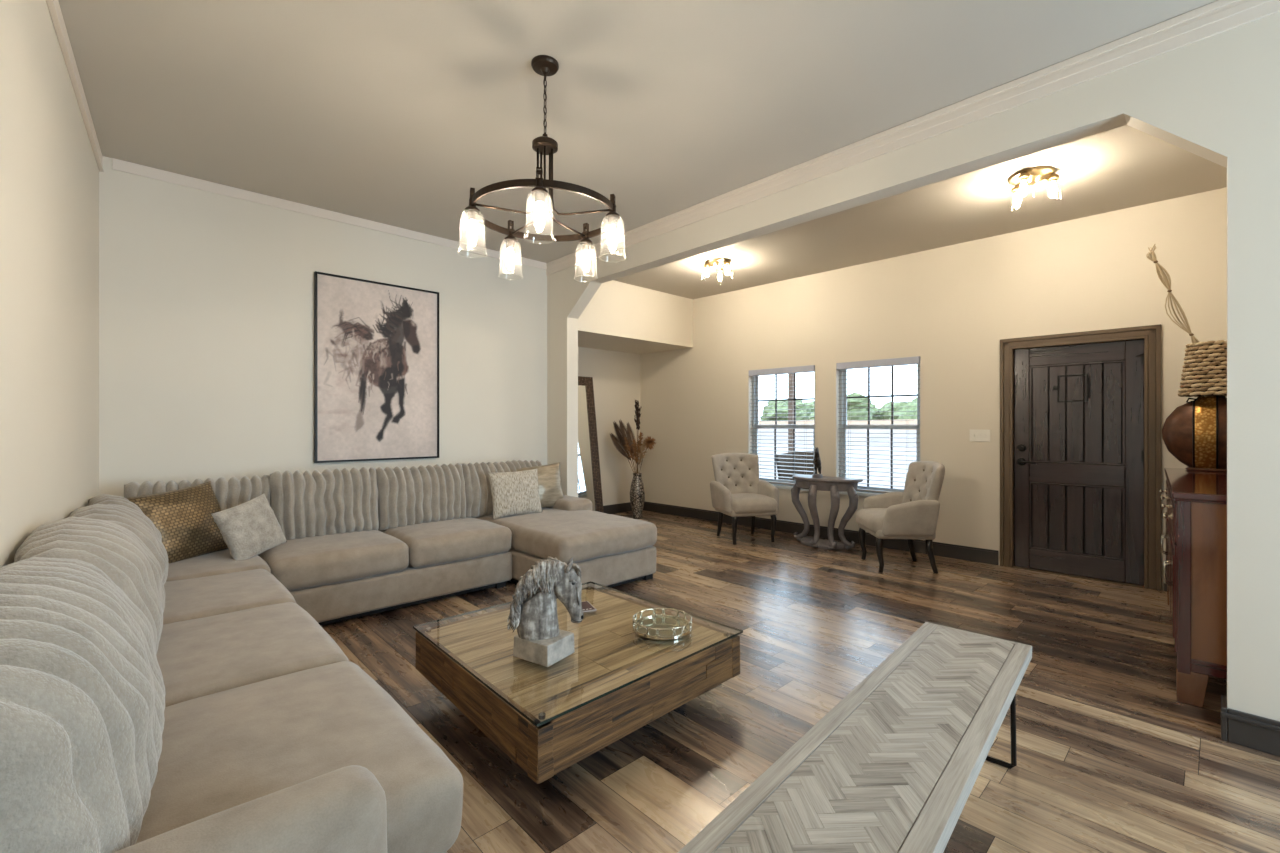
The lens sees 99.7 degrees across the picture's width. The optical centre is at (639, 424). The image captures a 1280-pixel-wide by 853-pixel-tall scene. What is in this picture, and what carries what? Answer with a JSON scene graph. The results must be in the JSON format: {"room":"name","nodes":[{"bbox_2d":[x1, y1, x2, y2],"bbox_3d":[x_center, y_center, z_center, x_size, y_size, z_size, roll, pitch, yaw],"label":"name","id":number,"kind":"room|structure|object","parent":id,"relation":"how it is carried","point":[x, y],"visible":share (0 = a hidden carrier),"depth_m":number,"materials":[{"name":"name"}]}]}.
{"room":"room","nodes":[
{"label":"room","id":0,"kind":"room"},
{"bbox_2d":[0,0,98,566],"bbox_3d":[-0.995,-0.230,0.441,0.150,3.060,8.400,0,0,-41],"label":"wall","id":1,"kind":"structure","parent":0,"point":[49,171],"depth_m":2.09,"materials":[{"name":"beige paint"}]},
{"bbox_2d":[46,0,103,171],"bbox_3d":[-0.864,-1.707,0.421,0.022,0.104,8.200,0,0,-41],"label":"trim","id":2,"kind":"structure","parent":1,"relation":"attached to","point":[54,8],"depth_m":2.58,"materials":[{"name":"paint"}]},
{"bbox_2d":[99,156,546,496],"bbox_3d":[-2.396,-0.230,4.677,3.710,3.060,0.140,0,0,-43],"label":"wall","id":3,"kind":"structure","parent":0,"point":[206,299],"depth_m":4.07,"materials":[{"name":"beige paint"}]},
{"bbox_2d":[112,158,546,269],"bbox_3d":[-2.242,-1.722,4.718,3.390,0.074,0.012,0,0,-43],"label":"trim","id":4,"kind":"structure","parent":3,"relation":"attached to","point":[119,165],"depth_m":4.29,"materials":[{"name":"paint"}]},
{"bbox_2d":[314,271,438,462],"bbox_3d":[-2.248,-0.464,4.689,1.012,1.538,0.043,0,0,-43],"label":"framed painting","id":5,"kind":"object","parent":3,"relation":"attached to","point":[376,344],"visible":1,"depth_m":4.64,"materials":[{"name":"beige paper"}]},
{"bbox_2d":[578,347,639,505],"bbox_3d":[-0.866,0.082,7.569,2.700,2.437,0.120,0,0,-43],"label":"wall","id":6,"kind":"structure","parent":0,"point":[616,375],"depth_m":7.92,"materials":[{"name":"beige paint"}]},
{"bbox_2d":[603,502,631,513],"bbox_3d":[-0.856,1.232,7.485,2.400,0.135,0.016,0,0,-43],"label":"baseboard","id":7,"kind":"structure","parent":6,"relation":"attached to","point":[622,507],"depth_m":7.97,"materials":[{"name":"paint"}]},
{"bbox_2d":[578,280,692,353],"bbox_3d":[-0.470,-1.423,7.227,2.590,0.673,1.160,0,0,-43],"label":"wall header","id":8,"kind":"structure","parent":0,"point":[620,317],"depth_m":6.95,"materials":[{"name":"beige paint"}]},
{"bbox_2d":[58,0,1226,298],"bbox_3d":[0.777,-1.835,3.336,7.500,0.150,10.200,0,0,-43],"label":"ceiling","id":9,"kind":"structure","parent":0,"point":[389,112],"depth_m":2.97,"materials":[{"name":"paint"}]},
{"bbox_2d":[457,55,624,280],"bbox_3d":[-0.490,-1.275,2.620,0.753,0.969,0.780,0,0,-24],"label":"chandelier","id":10,"kind":"object","parent":9,"relation":"hanging from","point":[543,65],"visible":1,"depth_m":2.58,"materials":[{"name":"brown metal"}]},
{"bbox_2d":[464,199,479,222],"bbox_3d":[-0.774,-0.991,2.494,0.072,0.097,0.072,0,0,-43],"label":"socket","id":11,"kind":"object","parent":10,"relation":"attached to","point":[472,212],"depth_m":2.48,"materials":[{"name":"white glass"}]},
{"bbox_2d":[504,230,517,249],"bbox_3d":[-0.691,-0.991,2.886,0.072,0.097,0.072,0,0,-43],"label":"socket","id":12,"kind":"object","parent":10,"relation":"attached to","point":[510,240],"depth_m":2.87,"materials":[{"name":"white glass"}]},
{"bbox_2d":[531,179,547,204],"bbox_3d":[-0.427,-0.991,2.294,0.072,0.097,0.072,0,0,-43],"label":"socket","id":13,"kind":"object","parent":10,"relation":"attached to","point":[539,192],"depth_m":2.28,"materials":[{"name":"white glass"}]},
{"bbox_2d":[579,233,592,251],"bbox_3d":[-0.292,-0.991,2.928,0.072,0.097,0.072,0,0,-43],"label":"socket","id":14,"kind":"object","parent":10,"relation":"attached to","point":[585,241],"depth_m":2.91,"materials":[{"name":"white glass"}]},
{"bbox_2d":[605,205,619,227],"bbox_3d":[-0.129,-0.991,2.562,0.072,0.097,0.072,0,0,-43],"label":"socket","id":15,"kind":"object","parent":10,"relation":"attached to","point":[612,217],"depth_m":2.54,"materials":[{"name":"white glass"}]},
{"bbox_2d":[703,258,732,279],"bbox_3d":[0.859,-1.659,5.814,0.338,0.202,0.323,0,0,-43],"label":"ceiling light","id":16,"kind":"object","parent":9,"relation":"attached to","point":[718,263],"visible":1,"depth_m":5.78,"materials":[{"name":"white glass"}]},
{"bbox_2d":[1007,166,1061,205],"bbox_3d":[2.775,-1.659,3.793,0.323,0.202,0.338,0,0,24],"label":"ceiling light","id":17,"kind":"object","parent":9,"relation":"attached to","point":[1021,179],"visible":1,"depth_m":3.74,"materials":[{"name":"white glass"}]},
{"bbox_2d":[1011,185,1019,193],"bbox_3d":[2.742,-1.712,3.927,0.071,0.053,0.072,0,0,24],"label":"socket","id":18,"kind":"object","parent":17,"relation":"attached to","point":[1015,189],"depth_m":3.91,"materials":[{"name":"white glass"}]},
{"bbox_2d":[1017,172,1029,181],"bbox_3d":[2.649,-1.712,3.730,0.071,0.053,0.072,0,0,24],"label":"socket","id":19,"kind":"object","parent":17,"relation":"attached to","point":[1021,176],"depth_m":3.72,"materials":[{"name":"white glass"}]},
{"bbox_2d":[1047,174,1058,182],"bbox_3d":[2.867,-1.712,3.748,0.071,0.053,0.072,0,0,24],"label":"socket","id":20,"kind":"object","parent":17,"relation":"attached to","point":[1051,178],"depth_m":3.73,"materials":[{"name":"white glass"}]},
{"bbox_2d":[321,510,1279,852],"bbox_3d":[0.853,1.360,3.145,7.150,0.120,11.798,0,0,-43],"label":"floor","id":21,"kind":"structure","parent":0,"point":[1109,758],"depth_m":2.43,"materials":[{"name":"brown wood"}]},
{"bbox_2d":[0,460,656,852],"bbox_3d":[-0.947,0.802,3.176,3.572,0.995,3.793,0,0,-43],"label":"sectional sofa","id":22,"kind":"object","parent":21,"relation":"on","point":[204,703],"visible":0.85,"depth_m":1.43,"materials":[{"name":"beige fabric"}]},
{"bbox_2d":[0,557,164,852],"bbox_3d":[-1.239,0.577,1.142,0.354,0.545,1.126,0,0,-41],"label":"cushion","id":23,"kind":"object","parent":22,"relation":"on","point":[82,687],"depth_m":0.89,"materials":[{"name":"beige fabric"}]},
{"bbox_2d":[14,517,164,653],"bbox_3d":[-1.900,0.586,1.893,0.360,0.528,1.022,0,0,-42],"label":"cushion","id":24,"kind":"object","parent":22,"relation":"on","point":[110,547],"depth_m":1.75,"materials":[{"name":"beige fabric"}]},
{"bbox_2d":[87,494,144,514],"bbox_3d":[-2.978,0.616,3.102,0.669,0.448,0.286,0,0,41],"label":"cushion","id":25,"kind":"object","parent":22,"relation":"on","point":[106,499],"depth_m":2.99,"materials":[{"name":"beige fabric"}]},
{"bbox_2d":[68,504,167,584],"bbox_3d":[-2.513,0.607,2.606,0.352,0.466,0.910,0,0,-43],"label":"cushion","id":26,"kind":"object","parent":22,"relation":"on","point":[123,515],"depth_m":2.50,"materials":[{"name":"beige fabric"}]},
{"bbox_2d":[127,481,227,563],"bbox_3d":[-2.793,0.608,3.300,0.230,0.482,0.527,0,0,9],"label":"cushion","id":27,"kind":"object","parent":22,"relation":"on","point":[184,520],"visible":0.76,"depth_m":3.25,"materials":[{"name":"gold fabric"}]},
{"bbox_2d":[124,475,270,510],"bbox_3d":[-2.886,0.596,3.568,0.773,0.488,0.275,0,0,-43],"label":"cushion","id":28,"kind":"object","parent":22,"relation":"on","point":[234,492],"depth_m":3.60,"materials":[{"name":"beige fabric"}]},
{"bbox_2d":[166,548,270,581],"bbox_3d":[-2.709,0.916,3.236,0.727,0.226,0.818,0,0,-43],"label":"cushion","id":29,"kind":"object","parent":22,"relation":"on","point":[218,562],"depth_m":3.14,"materials":[{"name":"beige fabric"}]},
{"bbox_2d":[163,569,296,624],"bbox_3d":[-2.156,0.915,2.643,0.718,0.228,0.802,0,0,-43],"label":"seat cushion","id":30,"kind":"object","parent":22,"relation":"on","point":[231,591],"depth_m":2.59,"materials":[{"name":"beige fabric"}]},
{"bbox_2d":[211,494,286,559],"bbox_3d":[-2.429,0.648,3.376,0.175,0.404,0.423,0,0,19],"label":"cushion","id":31,"kind":"object","parent":22,"relation":"on","point":[250,528],"visible":0.99,"depth_m":3.32,"materials":[{"name":"grey fabric"}]},
{"bbox_2d":[156,602,348,706],"bbox_3d":[-1.587,0.915,2.035,0.719,0.229,0.865,0,0,-43],"label":"seat cushion","id":32,"kind":"object","parent":22,"relation":"on","point":[200,656],"depth_m":1.95,"materials":[{"name":"beige fabric"}]},
{"bbox_2d":[136,661,462,852],"bbox_3d":[-0.969,0.914,1.390,0.740,0.233,0.922,0,0,-43],"label":"seat cushion","id":33,"kind":"object","parent":22,"relation":"on","point":[222,750],"depth_m":1.33,"materials":[{"name":"beige fabric"}]},
{"bbox_2d":[269,467,378,539],"bbox_3d":[-2.326,0.578,4.019,0.711,0.504,0.301,0,0,-43],"label":"cushion","id":34,"kind":"object","parent":22,"relation":"on","point":[306,505],"depth_m":3.93,"materials":[{"name":"beige fabric"}]},
{"bbox_2d":[258,530,408,590],"bbox_3d":[-2.155,0.910,3.777,0.824,0.236,0.787,0,0,-43],"label":"seat cushion","id":35,"kind":"object","parent":22,"relation":"on","point":[328,559],"depth_m":3.55,"materials":[{"name":"beige fabric"}]},
{"bbox_2d":[376,463,465,530],"bbox_3d":[-1.808,0.582,4.505,0.728,0.496,0.301,0,0,-43],"label":"cushion","id":36,"kind":"object","parent":22,"relation":"on","point":[406,497],"depth_m":4.39,"materials":[{"name":"beige fabric"}]},
{"bbox_2d":[381,517,511,567],"bbox_3d":[-1.559,0.911,4.337,0.811,0.235,0.787,0,0,-43],"label":"seat cushion","id":37,"kind":"object","parent":22,"relation":"on","point":[442,542],"depth_m":4.11,"materials":[{"name":"beige fabric"}]},
{"bbox_2d":[462,460,541,517],"bbox_3d":[-1.268,0.582,5.067,0.846,0.496,0.277,0,0,-43],"label":"cushion","id":38,"kind":"object","parent":22,"relation":"on","point":[477,487],"depth_m":4.82,"materials":[{"name":"beige fabric"}]},
{"bbox_2d":[488,469,541,518],"bbox_3d":[-1.112,0.610,4.836,0.489,0.409,0.179,0,0,-38],"label":"cushion","id":39,"kind":"object","parent":22,"relation":"on","point":[513,493],"visible":1,"depth_m":4.77,"materials":[{"name":"beige fabric"}]},
{"bbox_2d":[509,462,563,507],"bbox_3d":[-1.002,0.599,5.178,0.605,0.456,0.171,0,0,-33],"label":"cushion","id":40,"kind":"object","parent":22,"relation":"on","point":[549,477],"visible":0.47,"depth_m":5.20,"materials":[{"name":"beige fabric"}]},
{"bbox_2d":[477,508,656,563],"bbox_3d":[-0.667,0.915,4.728,1.020,0.234,1.442,0,0,-43],"label":"cushion","id":41,"kind":"object","parent":22,"relation":"on","point":[588,536],"depth_m":4.29,"materials":[{"name":"beige fabric"}]},
{"bbox_2d":[413,581,742,783],"bbox_3d":[-0.309,1.135,2.560,1.145,0.329,1.145,0,0,-43],"label":"coffee table","id":42,"kind":"object","parent":21,"relation":"on","point":[617,681],"visible":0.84,"depth_m":2.21,"materials":[{"name":"brown wood"}]},
{"bbox_2d":[507,556,583,666],"bbox_3d":[-0.409,0.767,2.272,0.308,0.404,0.225,0,0,23],"label":"bust","id":43,"kind":"object","parent":42,"relation":"on","point":[539,640],"visible":1,"depth_m":2.23,"materials":[{"name":"stone"}]},
{"bbox_2d":[582,601,596,611],"bbox_3d":[-0.302,0.967,2.871,0.100,0.007,0.150,0,0,-23],"label":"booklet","id":44,"kind":"object","parent":42,"relation":"on","point":[586,606],"visible":0.69,"depth_m":2.85,"materials":[{"name":"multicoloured paper"}]},
{"bbox_2d":[633,608,691,639],"bbox_3d":[0.105,0.942,2.568,0.282,0.055,0.282,0,0,-43],"label":"round tray","id":45,"kind":"object","parent":42,"relation":"on","point":[659,627],"visible":1,"depth_m":2.57,"materials":[{"name":"clear glass"}]},
{"bbox_2d":[637,617,689,635],"bbox_3d":[0.105,0.958,2.568,0.262,0.001,0.262,0,0,-43],"label":"mirror","id":46,"kind":"object","parent":45,"relation":"on","point":[655,622],"depth_m":2.58,"materials":[{"name":"glass"}]},
{"bbox_2d":[578,376,603,512],"bbox_3d":[-0.952,0.316,7.179,1.000,1.976,0.288,0,0,-43],"label":"leaning mirror","id":47,"kind":"object","parent":21,"relation":"on","point":[589,476],"visible":0.27,"depth_m":7.41,"materials":[{"name":"wood"}]},
{"bbox_2d":[578,385,595,510],"bbox_3d":[-0.954,0.316,7.180,0.750,1.740,0.006,0,-7,-43],"label":"mirror glass","id":48,"kind":"object","parent":47,"relation":"attached to","point":[586,461],"depth_m":7.38,"materials":[{"name":"mirror"}]},
{"bbox_2d":[630,473,644,517],"bbox_3d":[-0.038,0.988,7.578,0.216,0.625,0.216,0,0,-43],"label":"floor vase","id":49,"kind":"object","parent":21,"relation":"on","point":[637,492],"visible":1,"depth_m":7.51,"materials":[{"name":"metal"}]},
{"bbox_2d":[609,433,633,472],"bbox_3d":[-0.244,0.550,7.621,0.387,0.900,0.085,0,0,1],"label":"frond","id":50,"kind":"object","parent":49,"relation":"in","point":[615,441],"visible":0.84,"depth_m":7.61,"materials":[{"name":"brown plant"}]},
{"bbox_2d":[613,421,634,472],"bbox_3d":[-0.219,0.467,7.597,0.335,1.066,0.081,0,0,-5],"label":"frond","id":51,"kind":"object","parent":49,"relation":"in","point":[617,429],"visible":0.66,"depth_m":7.58,"materials":[{"name":"brown plant"}]},
{"bbox_2d":[619,419,634,469],"bbox_3d":[-0.173,0.455,7.551,0.261,1.090,0.049,0,0,-19],"label":"frond","id":52,"kind":"object","parent":49,"relation":"in","point":[621,425],"visible":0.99,"depth_m":7.52,"materials":[{"name":"brown plant"}]},
{"bbox_2d":[624,437,635,472],"bbox_3d":[-0.142,0.584,7.538,0.190,0.832,0.154,0,0,6],"label":"plume","id":53,"kind":"object","parent":49,"relation":"in","point":[630,452],"visible":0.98,"depth_m":7.53},
{"bbox_2d":[626,423,636,473],"bbox_3d":[-0.121,0.474,7.537,0.183,1.051,0.030,0,0,-32],"label":"frond","id":54,"kind":"object","parent":49,"relation":"in","point":[629,430],"visible":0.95,"depth_m":7.52,"materials":[{"name":"brown plant"}]},
{"bbox_2d":[632,439,639,470],"bbox_3d":[-0.065,0.596,7.522,0.159,0.808,0.147,0,0,-43],"label":"plume","id":55,"kind":"object","parent":49,"relation":"in","point":[634,444],"visible":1,"depth_m":7.52},
{"bbox_2d":[634,400,638,422],"bbox_3d":[-0.044,0.318,7.592,0.084,1.363,0.060,0,0,-43],"label":"cattails","id":56,"kind":"object","parent":49,"relation":"in","point":[637,402],"visible":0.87,"depth_m":7.58,"materials":[{"name":"brown plant"}]},
{"bbox_2d":[636,406,641,473],"bbox_3d":[-0.023,0.358,7.553,0.083,1.284,0.063,0,0,-43],"label":"cattails","id":57,"kind":"object","parent":49,"relation":"in","point":[638,410],"visible":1,"depth_m":7.55,"materials":[{"name":"brown plant"}]},
{"bbox_2d":[637,432,642,458],"bbox_3d":[-0.005,0.547,7.628,0.156,0.907,0.138,0,0,-18],"label":"plume","id":58,"kind":"object","parent":49,"relation":"in","point":[640,437],"visible":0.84,"depth_m":7.61},
{"bbox_2d":[637,441,647,473],"bbox_3d":[0.033,0.606,7.560,0.154,0.788,0.157,0,0,-6],"label":"plume","id":59,"kind":"object","parent":49,"relation":"in","point":[642,448],"visible":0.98,"depth_m":7.55},
{"bbox_2d":[639,436,655,472],"bbox_3d":[0.121,0.573,7.566,0.212,0.855,0.231,0,0,-43],"label":"allium","id":60,"kind":"object","parent":49,"relation":"in","point":[650,442],"visible":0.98,"depth_m":7.53,"materials":[{"name":"brown plant"}]},
{"bbox_2d":[710,453,778,544],"bbox_3d":[1.187,0.820,6.184,0.686,0.971,0.687,0,0,-15],"label":"armchair","id":61,"kind":"object","parent":21,"relation":"on","point":[737,490],"visible":1,"depth_m":6.22,"materials":[{"name":"fabric"}]},
{"bbox_2d":[791,474,862,549],"bbox_3d":[1.938,0.932,5.798,0.402,0.735,0.775,0,0,-43],"label":"table","id":62,"kind":"object","parent":21,"relation":"on","point":[835,485],"visible":1,"depth_m":5.67,"materials":[{"name":"grey paint"}]},
{"bbox_2d":[812,447,822,477],"bbox_3d":[1.913,0.399,5.820,0.106,0.330,0.223,0,0,27],"label":"horse figurine","id":63,"kind":"object","parent":62,"relation":"on","point":[817,460],"visible":1,"depth_m":5.78,"materials":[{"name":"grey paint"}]},
{"bbox_2d":[801,537,843,549],"bbox_3d":[1.947,1.276,5.806,0.252,0.042,0.520,0,0,-43],"label":"shelf","id":64,"kind":"object","parent":62,"relation":"attached to","point":[821,543],"depth_m":5.70,"materials":[{"name":"grey paint"}]},
{"bbox_2d":[678,622,1031,852],"bbox_3d":[0.712,1.075,1.490,0.375,0.451,1.950,0,0,43],"label":"wooden bench","id":65,"kind":"object","parent":21,"relation":"on","point":[894,766],"visible":1,"depth_m":1.38,"materials":[{"name":"grey wood"}]},
{"bbox_2d":[856,461,944,573],"bbox_3d":[2.396,0.820,4.975,0.687,0.971,0.686,0,0,5],"label":"armchair","id":66,"kind":"object","parent":21,"relation":"on","point":[910,514],"visible":1,"depth_m":4.74,"materials":[{"name":"fabric"}]},
{"bbox_2d":[1160,468,1226,706],"bbox_3d":[3.331,0.807,3.128,0.452,0.985,2.004,0,0,43],"label":"sideboard","id":67,"kind":"object","parent":21,"relation":"on","point":[1195,563],"visible":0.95,"depth_m":2.50,"materials":[{"name":"brown wood"}]},
{"bbox_2d":[1162,340,1226,471],"bbox_3d":[3.926,-0.127,3.708,0.337,0.881,0.464,0,0,-18],"label":"table lamp","id":68,"kind":"object","parent":67,"relation":"on","point":[1194,433],"visible":0.74,"depth_m":3.66,"materials":[{"name":"brown ceramic"}]},
{"bbox_2d":[1146,244,1199,349],"bbox_3d":[3.685,-0.814,3.713,0.407,0.832,0.091,0,0,-4],"label":"stalk","id":69,"kind":"object","parent":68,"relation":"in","point":[1159,269],"visible":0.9,"depth_m":3.71,"materials":[{"name":"beige plant"}]},
{"bbox_2d":[547,12,1279,720],"bbox_3d":[1.823,-0.230,2.967,0.140,3.060,8.230,0,0,-43],"label":"wall","id":70,"kind":"structure","parent":0,"point":[1216,98],"depth_m":2.25,"materials":[{"name":"beige paint"}]},
{"bbox_2d":[546,0,1279,275],"bbox_3d":[1.782,-1.692,2.895,0.018,0.134,8.180,0,0,-43],"label":"trim","id":71,"kind":"structure","parent":70,"relation":"attached to","point":[1214,18],"depth_m":2.85,"materials":[{"name":"paint"}]},
{"bbox_2d":[1220,695,1279,756],"bbox_3d":[3.540,1.232,1.119,0.166,0.135,3.185,0,0,-43],"label":"baseboard","id":72,"kind":"structure","parent":70,"relation":"attached to","point":[1259,733],"depth_m":2.17,"materials":[{"name":"paint"}]},
{"bbox_2d":[640,187,1226,590],"bbox_3d":[2.353,-0.230,6.086,6.690,3.060,0.160,0,0,45],"label":"wall","id":73,"kind":"structure","parent":0,"point":[951,307],"depth_m":5.32,"materials":[{"name":"beige paint"}]},
{"bbox_2d":[752,371,814,490],"bbox_3d":[1.760,0.037,6.653,0.930,1.475,0.170,0,0,45],"label":"window","id":74,"kind":"structure","parent":73,"relation":"in","point":[754,378],"depth_m":6.77,"materials":[{"name":"plastic"}]},
{"bbox_2d":[749,365,814,484],"bbox_3d":[1.731,0.013,6.624,0.894,1.423,0.072,0,0,45],"label":"window blind","id":75,"kind":"object","parent":74,"relation":"attached to","point":[810,368],"visible":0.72,"depth_m":6.57,"materials":[{"name":"white plastic"}]},
{"bbox_2d":[839,364,919,496],"bbox_3d":[2.578,0.037,5.841,0.905,1.475,0.170,0,0,45],"label":"window","id":76,"kind":"structure","parent":73,"relation":"in","point":[843,387],"depth_m":5.93,"materials":[{"name":"plastic"}]},
{"bbox_2d":[836,356,919,492],"bbox_3d":[2.549,0.013,5.812,0.869,1.423,0.072,0,0,45],"label":"window blind","id":77,"kind":"object","parent":76,"relation":"attached to","point":[906,360],"visible":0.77,"depth_m":5.80,"materials":[{"name":"white plastic"}]},
{"bbox_2d":[643,501,1166,591],"bbox_3d":[2.284,1.232,6.031,6.430,0.135,0.016,0,0,45],"label":"baseboard","id":78,"kind":"structure","parent":73,"relation":"attached to","point":[974,554],"depth_m":6.00,"materials":[{"name":"paint"}]},
{"bbox_2d":[970,429,989,441],"bbox_3d":[3.213,0.100,5.108,0.170,0.114,0.015,0,0,45],"label":"light switch","id":79,"kind":"object","parent":73,"relation":"attached to","point":[975,435],"visible":1,"depth_m":5.10,"materials":[{"name":"white plastic"}]},
{"bbox_2d":[1000,324,1160,590],"bbox_3d":[3.755,0.256,4.660,1.072,2.088,0.168,0,0,45],"label":"door","id":80,"kind":"structure","parent":73,"relation":"in","point":[1080,412],"depth_m":4.62,"materials":[{"name":"brown wood"}]},
{"label":"outside","id":81,"kind":"structure","parent":0,"visible":0},
{"bbox_2d":[758,443,915,488],"bbox_3d":[46.406,1.550,57.296,133.900,0.200,200.000,0,0,-43],"label":"ground","id":82,"kind":"structure","parent":81,"point":[900,450],"depth_m":20.88,"materials":[{"name":"white"}]},
{"bbox_2d":[760,400,813,420],"bbox_3d":[18.967,-0.954,69.985,8.503,4.960,7.606,0,0,-43],"label":"bushy tree","id":83,"kind":"object","parent":82,"relation":"on","point":[783,405],"visible":0.33,"depth_m":67.47,"materials":[{"name":"green plant"}]},
{"bbox_2d":[788,373,793,452],"bbox_3d":[2.502,0.025,8.926,0.110,2.850,0.110,0,0,-43],"label":"porch post","id":84,"kind":"object","parent":82,"relation":"on","point":[790,378],"visible":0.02,"depth_m":8.89,"materials":[{"name":"brown wood"}]},
{"bbox_2d":[776,451,813,480],"bbox_3d":[2.553,0.926,8.131,0.780,1.051,1.000,0,0,-28],"label":"patio chair","id":85,"kind":"object","parent":82,"relation":"on","point":[790,453],"visible":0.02,"depth_m":8.49,"materials":[{"name":"wicker"}]},
{"bbox_2d":[808,393,880,419],"bbox_3d":[22.665,-0.971,60.262,8.306,4.987,7.505,0,0,-43],"label":"bushy tree","id":86,"kind":"object","parent":82,"relation":"on","point":[856,407],"visible":0.22,"depth_m":56.55,"materials":[{"name":"green plant"}]},
{"bbox_2d":[873,401,901,419],"bbox_3d":[31.616,-0.729,69.119,6.528,4.506,6.835,0,0,28],"label":"bushy tree","id":87,"kind":"object","parent":82,"relation":"on","point":[884,415],"visible":0.17,"depth_m":67.22,"materials":[{"name":"green plant"}]},
{"bbox_2d":[889,398,916,419],"bbox_3d":[30.957,-0.941,57.373,8.551,4.934,7.198,0,0,-43],"label":"bushy tree","id":88,"kind":"object","parent":82,"relation":"on","point":[899,406],"visible":0.06,"depth_m":56.54,"materials":[{"name":"green plant"}]},
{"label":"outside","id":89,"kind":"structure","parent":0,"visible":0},
{"bbox_2d":[758,419,916,447],"bbox_3d":[18.384,0.463,44.699,16.000,1.994,160.000,0,0,-43],"label":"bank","id":90,"kind":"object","parent":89,"point":[854,434],"visible":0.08,"depth_m":39.53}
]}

